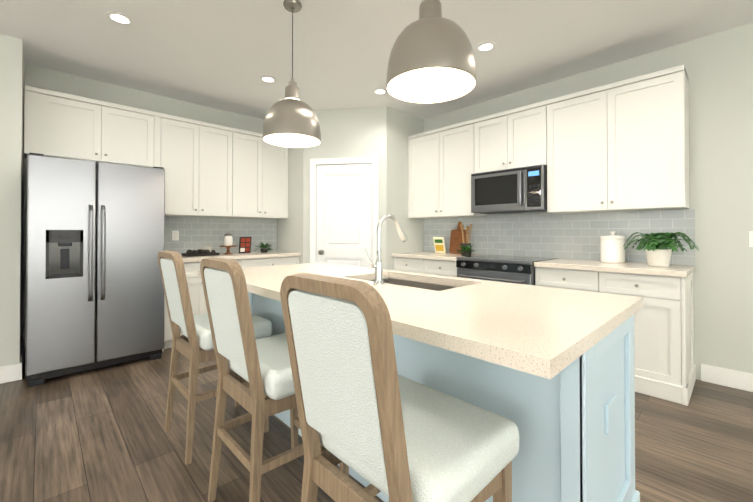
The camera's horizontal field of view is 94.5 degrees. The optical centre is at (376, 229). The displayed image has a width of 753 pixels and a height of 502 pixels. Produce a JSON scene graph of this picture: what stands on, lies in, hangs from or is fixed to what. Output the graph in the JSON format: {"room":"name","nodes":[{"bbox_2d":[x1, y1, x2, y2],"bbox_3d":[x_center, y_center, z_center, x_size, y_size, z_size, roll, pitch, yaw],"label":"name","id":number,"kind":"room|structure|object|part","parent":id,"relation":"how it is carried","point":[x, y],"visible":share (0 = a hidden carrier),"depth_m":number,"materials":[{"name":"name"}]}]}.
{"room":"kitchen","nodes":[
{"label":"kitchen","id":0,"kind":"room"},
{"bbox_2d":[0,34,24,365],"bbox_3d":[-4.743,-0.177,1.387,4.675,2.740,0.560,0,-1,-44],"label":"wall","id":1,"kind":"structure","parent":0,"point":[12,79],"depth_m":2.77,"materials":[{"name":"grey paint"}]},
{"bbox_2d":[0,360,23,383],"bbox_3d":[-4.529,1.124,1.186,4.661,0.135,0.020,0,-1,-44],"label":"baseboard","id":2,"kind":"structure","parent":1,"relation":"attached to","point":[12,372],"depth_m":2.75,"materials":[{"name":"white paint"}]},
{"bbox_2d":[20,346,24,361],"bbox_3d":[-3.062,1.139,3.012,0.016,0.135,0.530,0,-1,-44],"label":"baseboard","id":3,"kind":"structure","parent":1,"relation":"attached to","point":[23,348],"depth_m":3.04,"materials":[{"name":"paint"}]},
{"bbox_2d":[22,64,263,359],"bbox_3d":[-3.518,-0.163,3.090,8.800,2.740,0.200,0,-1,-44],"label":"wall","id":4,"kind":"structure","parent":0,"point":[48,79],"depth_m":3.69,"materials":[{"name":"grey paint"}]},
{"bbox_2d":[36,88,163,167],"bbox_3d":[-2.732,-0.939,3.481,0.933,0.580,0.327,0,-1,-44],"label":"upper cabinet","id":5,"kind":"object","parent":4,"relation":"attached to","point":[67,125],"depth_m":3.32,"materials":[{"name":"white wood"}]},
{"bbox_2d":[164,114,239,216],"bbox_3d":[-2.123,-0.690,4.064,0.875,1.070,0.327,0,-1,-44],"label":"upper cabinet","id":6,"kind":"object","parent":4,"relation":"attached to","point":[220,181],"depth_m":3.96,"materials":[{"name":"white wood"}]},
{"bbox_2d":[165,216,276,254],"bbox_3d":[-1.980,0.096,4.414,1.557,0.495,0.011,0,-1,-44],"label":"backsplash","id":7,"kind":"structure","parent":4,"relation":"attached to","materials":[{"name":"tile"}]},
{"bbox_2d":[172,231,178,240],"bbox_3d":[-2.340,0.073,4.055,0.070,0.115,0.008,0,-1,-44],"label":"outlet","id":8,"kind":"object","parent":7,"relation":"attached to","point":[175,234],"depth_m":4.05,"materials":[{"name":"white plastic"}]},
{"bbox_2d":[236,130,287,220],"bbox_3d":[-1.602,-0.685,4.564,0.813,1.070,0.327,0,-1,-44],"label":"upper cabinet","id":9,"kind":"object","parent":4,"relation":"attached to","point":[263,165],"depth_m":4.47,"materials":[{"name":"white wood"}]},
{"bbox_2d":[277,106,423,269],"bbox_3d":[-0.384,-0.148,4.886,1.390,2.740,1.550,0,-1,-44],"label":"wall","id":10,"kind":"structure","parent":0,"point":[347,182],"depth_m":4.39,"materials":[{"name":"grey paint"}]},
{"bbox_3d":[-0.409,0.160,4.362,0.556,2.115,0.711,0,-1,-44],"label":"door","id":11,"kind":"part","parent":10,"relation":"part of","materials":[{"name":"white paint"}]},
{"bbox_2d":[0,347,752,501],"bbox_3d":[-0.336,1.229,-0.382,9.000,0.100,9.600,0,-1,-44],"label":"floor","id":12,"kind":"structure","parent":0,"point":[98,435],"depth_m":1.94,"materials":[{"name":"wood"}]},
{"bbox_2d":[25,153,164,386],"bbox_3d":[-2.559,0.315,3.200,0.913,1.787,0.865,0,-1,-44],"label":"fridge","id":13,"kind":"object","parent":12,"relation":"on","point":[95,294],"visible":0.98,"depth_m":2.88,"materials":[{"name":"grey metal"}]},
{"bbox_2d":[162,261,247,350],"bbox_3d":[-2.022,0.777,3.948,0.847,0.875,0.616,0,-1,-44],"label":"base cabinet","id":14,"kind":"object","parent":12,"relation":"on","point":[195,286],"depth_m":3.64,"materials":[{"name":"white wood"}]},
{"bbox_2d":[180,249,299,260],"bbox_3d":[-1.757,0.321,4.180,1.558,0.040,0.630,0,-1,-44],"label":"countertop","id":15,"kind":"structure","parent":14,"relation":"on","point":[235,256],"depth_m":4.05,"materials":[{"name":"beige stone"}]},
{"bbox_2d":[182,249,219,256],"bbox_3d":[-1.994,0.261,3.954,0.342,0.076,0.202,0,-1,-44],"label":"decorative tray","id":16,"kind":"object","parent":15,"relation":"on","point":[198,252],"visible":1,"depth_m":3.89,"materials":[{"name":"black metal"}]},
{"bbox_2d":[202,246,212,251],"bbox_3d":[-2.019,0.253,4.152,0.120,0.094,0.120,0,-1,-44],"label":"bowls","id":17,"kind":"object","parent":15,"relation":"on","point":[209,248],"visible":0.42,"depth_m":4.12,"materials":[{"name":"white ceramic"}]},
{"bbox_2d":[220,232,236,253],"bbox_3d":[-1.798,0.169,4.226,0.194,0.264,0.194,0,-1,-44],"label":"jar","id":18,"kind":"object","parent":15,"relation":"on","point":[228,241],"visible":1,"depth_m":4.19,"materials":[{"name":"white ceramic"}]},
{"bbox_2d":[239,237,251,252],"bbox_3d":[-1.689,0.199,4.445,0.150,0.209,0.113,0,-1,-44],"label":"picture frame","id":19,"kind":"object","parent":15,"relation":"on","point":[244,244],"visible":0.98,"depth_m":4.41,"materials":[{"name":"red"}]},
{"bbox_2d":[255,242,272,252],"bbox_3d":[-1.468,0.232,4.558,0.304,0.143,0.316,0,-1,-44],"label":"plant","id":20,"kind":"object","parent":15,"relation":"on","point":[264,248],"visible":1,"depth_m":4.53,"materials":[{"name":"green plant"}]},
{"bbox_2d":[158,250,271,464],"bbox_3d":[-0.965,0.660,2.069,0.520,1.080,0.490,0,-1,-44],"label":"stool","id":21,"kind":"object","parent":12,"relation":"on","point":[195,330],"visible":0.67,"depth_m":1.88,"materials":[{"name":"brown wood"}]},
{"bbox_3d":[-0.962,0.401,2.074,0.512,0.486,0.490,0,-1,-44],"label":"seat","id":22,"kind":"part","parent":21,"relation":"part of","materials":[{"name":"fabric"}]},
{"bbox_2d":[248,257,298,267],"bbox_3d":[-1.507,0.781,4.443,0.828,0.875,0.616,0,-1,-44],"label":"base cabinet","id":23,"kind":"object","parent":12,"relation":"on","point":[256,261],"depth_m":4.24,"materials":[{"name":"white wood"}]},
{"bbox_2d":[200,257,348,501],"bbox_3d":[-0.446,0.656,1.528,0.520,1.080,0.490,0,-1,-44],"label":"stool","id":24,"kind":"object","parent":12,"relation":"on","point":[262,366],"visible":0.73,"depth_m":1.35,"materials":[{"name":"brown wood"}]},
{"bbox_3d":[-0.442,0.397,1.533,0.512,0.486,0.490,0,-1,-44],"label":"seat","id":25,"kind":"part","parent":24,"relation":"part of","materials":[{"name":"fabric"}]},
{"bbox_2d":[280,272,518,501],"bbox_3d":[0.052,0.651,0.966,0.520,1.080,0.490,0,-1,-44],"label":"stool","id":26,"kind":"object","parent":12,"relation":"on","point":[366,411],"visible":1,"depth_m":0.82,"materials":[{"name":"white fabric"}]},
{"bbox_2d":[392,256,415,272],"bbox_3d":[0.619,0.781,4.387,0.616,0.875,0.543,0,-1,-44],"label":"base cabinet","id":27,"kind":"object","parent":12,"relation":"on","point":[399,264],"depth_m":4.25,"materials":[{"name":"white wood"}]},
{"bbox_2d":[416,260,456,276],"bbox_3d":[0.911,0.778,4.083,0.616,0.875,0.544,0,-1,-44],"label":"base cabinet","id":28,"kind":"object","parent":12,"relation":"on","point":[435,267],"depth_m":3.89,"materials":[{"name":"white wood"}]},
{"bbox_2d":[392,252,475,259],"bbox_3d":[0.751,0.322,4.226,0.630,0.040,0.964,0,-1,-44],"label":"countertop","id":29,"kind":"structure","parent":28,"relation":"on","point":[411,255],"depth_m":4.12,"materials":[{"name":"beige stone"}]},
{"bbox_2d":[433,237,445,252],"bbox_3d":[0.814,0.201,4.432,0.103,0.205,0.160,0,-1,-44],"label":"card","id":30,"kind":"object","parent":29,"relation":"on","point":[439,244],"visible":1,"depth_m":4.41,"materials":[{"name":"beige paper"}]},
{"bbox_2d":[449,221,467,253],"bbox_3d":[1.021,0.100,4.327,0.085,0.404,0.230,0,-1,-44],"label":"cutting board","id":31,"kind":"object","parent":29,"relation":"on","point":[456,240],"visible":0.71,"depth_m":4.33,"materials":[{"name":"brown wood"}]},
{"bbox_2d":[457,245,474,255],"bbox_3d":[1.008,0.230,3.922,0.279,0.137,0.231,0,-1,-44],"label":"herbs","id":32,"kind":"object","parent":29,"relation":"on","point":[468,249],"visible":1,"depth_m":3.87,"materials":[{"name":"green plant"}]},
{"bbox_2d":[460,222,471,254],"bbox_3d":[1.058,0.107,4.117,0.151,0.386,0.125,0,-1,-44],"label":"utensil crock","id":33,"kind":"object","parent":29,"relation":"on","point":[468,228],"visible":0.56,"depth_m":4.09,"materials":[{"name":"black wood"}]},
{"bbox_2d":[248,294,639,501],"bbox_3d":[0.058,0.761,2.017,0.713,0.875,2.264,0,-1,-44],"label":"kitchen island","id":34,"kind":"object","parent":12,"relation":"on","point":[576,430],"depth_m":1.15,"materials":[{"name":"light blue painted wood"},{"name":"white quartz countertop"}]},
{"bbox_2d":[197,266,616,381],"bbox_3d":[-0.238,0.301,1.737,0.535,0.040,2.290,0,-1,-44],"label":"island countertop","id":35,"kind":"structure","parent":34,"relation":"on","point":[523,337],"depth_m":1.03,"materials":[{"name":"beige stone"}]},
{"bbox_2d":[389,274,460,289],"bbox_3d":[0.182,0.419,1.966,0.431,0.217,0.740,0,-1,-44],"label":"sink","id":36,"kind":"object","parent":35,"relation":"in","point":[425,282],"depth_m":2.13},
{"bbox_2d":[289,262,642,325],"bbox_3d":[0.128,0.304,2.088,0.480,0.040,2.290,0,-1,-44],"label":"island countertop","id":37,"kind":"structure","parent":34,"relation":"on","point":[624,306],"depth_m":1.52,"materials":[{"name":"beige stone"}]},
{"bbox_2d":[361,222,406,285],"bbox_3d":[0.060,0.123,1.842,0.266,0.317,0.087,0,-1,-44],"label":"faucet","id":38,"kind":"object","parent":37,"relation":"on","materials":[{"name":"silver metal"}]},
{"bbox_2d":[456,255,557,284],"bbox_3d":[1.310,0.749,3.549,0.717,0.925,0.767,0,-1,-44],"label":"range","id":39,"kind":"object","parent":12,"relation":"on","point":[511,269],"visible":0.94,"depth_m":3.33,"materials":[{"name":"silver metal"}]},
{"bbox_2d":[535,268,587,290],"bbox_3d":[1.831,0.770,3.124,0.616,0.875,0.555,0,-1,-44],"label":"base cabinet","id":40,"kind":"object","parent":12,"relation":"on","point":[565,278],"depth_m":2.95,"materials":[{"name":"white wood"}]},
{"bbox_2d":[588,272,695,405],"bbox_3d":[2.138,0.768,2.805,0.616,0.875,0.575,0,-1,-44],"label":"base cabinet","id":41,"kind":"object","parent":12,"relation":"on","point":[665,368],"depth_m":2.51,"materials":[{"name":"white wood"}]},
{"bbox_2d":[534,260,694,275],"bbox_3d":[1.979,0.311,2.947,0.630,0.040,1.019,0,-1,-44],"label":"countertop","id":42,"kind":"structure","parent":41,"relation":"on","point":[580,265],"depth_m":2.75,"materials":[{"name":"beige stone"}]},
{"bbox_2d":[600,231,625,262],"bbox_3d":[2.083,0.153,3.072,0.192,0.276,0.192,0,-1,-44],"label":"canister","id":43,"kind":"object","parent":42,"relation":"on","point":[612,248],"visible":1,"depth_m":3.00,"materials":[{"name":"white ceramic"}]},
{"bbox_2d":[624,232,698,266],"bbox_3d":[2.196,0.154,2.721,0.403,0.269,0.472,0,-1,-44],"label":"potted plant","id":44,"kind":"object","parent":42,"relation":"on","point":[658,252],"visible":1,"depth_m":2.68,"materials":[{"name":"green plant"}]},
{"bbox_2d":[0,0,752,119],"bbox_3d":[-0.336,-1.611,-0.358,9.000,0.100,9.600,0,-1,-44],"label":"ceiling","id":45,"kind":"structure","parent":0,"point":[225,55],"depth_m":2.83,"materials":[{"name":"white paint"}]},
{"bbox_2d":[105,11,133,25],"bbox_3d":[-1.868,-1.534,2.537,0.170,0.006,0.170,0,-1,-44],"label":"recessed light","id":46,"kind":"object","parent":45,"relation":"in","point":[119,18],"visible":1,"depth_m":2.54,"materials":[{"name":"white paint"}]},
{"bbox_2d":[259,76,276,82],"bbox_3d":[-1.105,-1.525,3.547,0.170,0.006,0.170,0,-1,-44],"label":"recessed light","id":47,"kind":"object","parent":45,"relation":"in","point":[267,79],"visible":1,"depth_m":3.55,"materials":[{"name":"white paint"}]},
{"bbox_2d":[262,0,320,147],"bbox_3d":[-0.573,-1.068,2.376,0.388,0.939,0.388,0,-1,-44],"label":"pendant light","id":48,"kind":"object","parent":45,"relation":"hanging from","point":[291,120],"visible":1,"depth_m":2.27,"materials":[{"name":"silver metal"}]},
{"bbox_2d":[373,88,387,94],"bbox_3d":[0.040,-1.523,3.856,0.170,0.006,0.170,0,-1,-44],"label":"recessed light","id":49,"kind":"object","parent":45,"relation":"in","point":[379,91],"visible":0.94,"depth_m":3.85,"materials":[{"name":"white paint"}]},
{"bbox_2d":[386,0,475,103],"bbox_3d":[0.237,-1.083,1.532,0.388,0.924,0.388,0,-1,-44],"label":"pendant light","id":50,"kind":"object","parent":45,"relation":"hanging from","point":[431,59],"visible":1,"depth_m":1.42,"materials":[{"name":"silver metal"}]},
{"bbox_2d":[475,41,496,52],"bbox_3d":[0.919,-1.530,2.926,0.170,0.006,0.170,0,-1,-44],"label":"recessed light","id":51,"kind":"object","parent":45,"relation":"in","point":[488,46],"visible":1,"depth_m":2.92,"materials":[{"name":"white paint"}]},
{"bbox_2d":[424,23,752,379],"bbox_3d":[2.838,-0.166,2.677,0.200,2.740,9.200,0,-1,-44],"label":"wall","id":52,"kind":"structure","parent":0,"point":[719,68],"depth_m":2.73,"materials":[{"name":"grey paint"}]},
{"bbox_2d":[408,118,495,219],"bbox_3d":[0.892,-0.688,4.324,0.327,1.070,1.029,0,-1,-44],"label":"upper cabinet","id":53,"kind":"object","parent":52,"relation":"attached to","point":[442,162],"depth_m":4.18,"materials":[{"name":"white wood"}]},
{"bbox_2d":[480,100,547,172],"bbox_3d":[1.474,-0.922,3.720,0.327,0.610,0.773,0,-1,-44],"label":"upper cabinet","id":54,"kind":"object","parent":52,"relation":"attached to","point":[517,137],"depth_m":3.56,"materials":[{"name":"white wood"}]},
{"bbox_2d":[471,164,546,213],"bbox_3d":[1.423,-0.396,3.667,0.435,0.427,0.763,0,-1,-44],"label":"microwave","id":55,"kind":"object","parent":54,"relation":"attached to","point":[519,190],"visible":0.98,"depth_m":3.51,"materials":[{"name":"grey metal"}]},
{"bbox_2d":[423,209,694,264],"bbox_3d":[1.607,0.051,3.801,0.011,0.575,2.764,0,-1,-44],"label":"backsplash","id":56,"kind":"structure","parent":52,"relation":"attached to","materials":[{"name":"tile"}]},
{"bbox_2d":[536,64,691,215],"bbox_3d":[2.063,-0.698,3.104,0.327,1.070,1.052,0,-1,-44],"label":"upper cabinet","id":57,"kind":"object","parent":52,"relation":"attached to","point":[614,156],"depth_m":2.90,"materials":[{"name":"white wood"}]},
{"bbox_2d":[701,364,752,391],"bbox_3d":[4.254,1.123,1.036,0.016,0.135,4.825,0,-1,-44],"label":"baseboard","id":58,"kind":"structure","parent":52,"relation":"attached to","point":[735,379],"depth_m":2.66,"materials":[{"name":"white paint"}]},
{"bbox_2d":[749,231,752,246],"bbox_3d":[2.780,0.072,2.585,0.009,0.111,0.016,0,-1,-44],"label":"switch plate","id":59,"kind":"object","parent":52,"relation":"attached to","point":[750,238],"visible":1,"depth_m":2.58,"materials":[{"name":"white plastic"}]}
]}

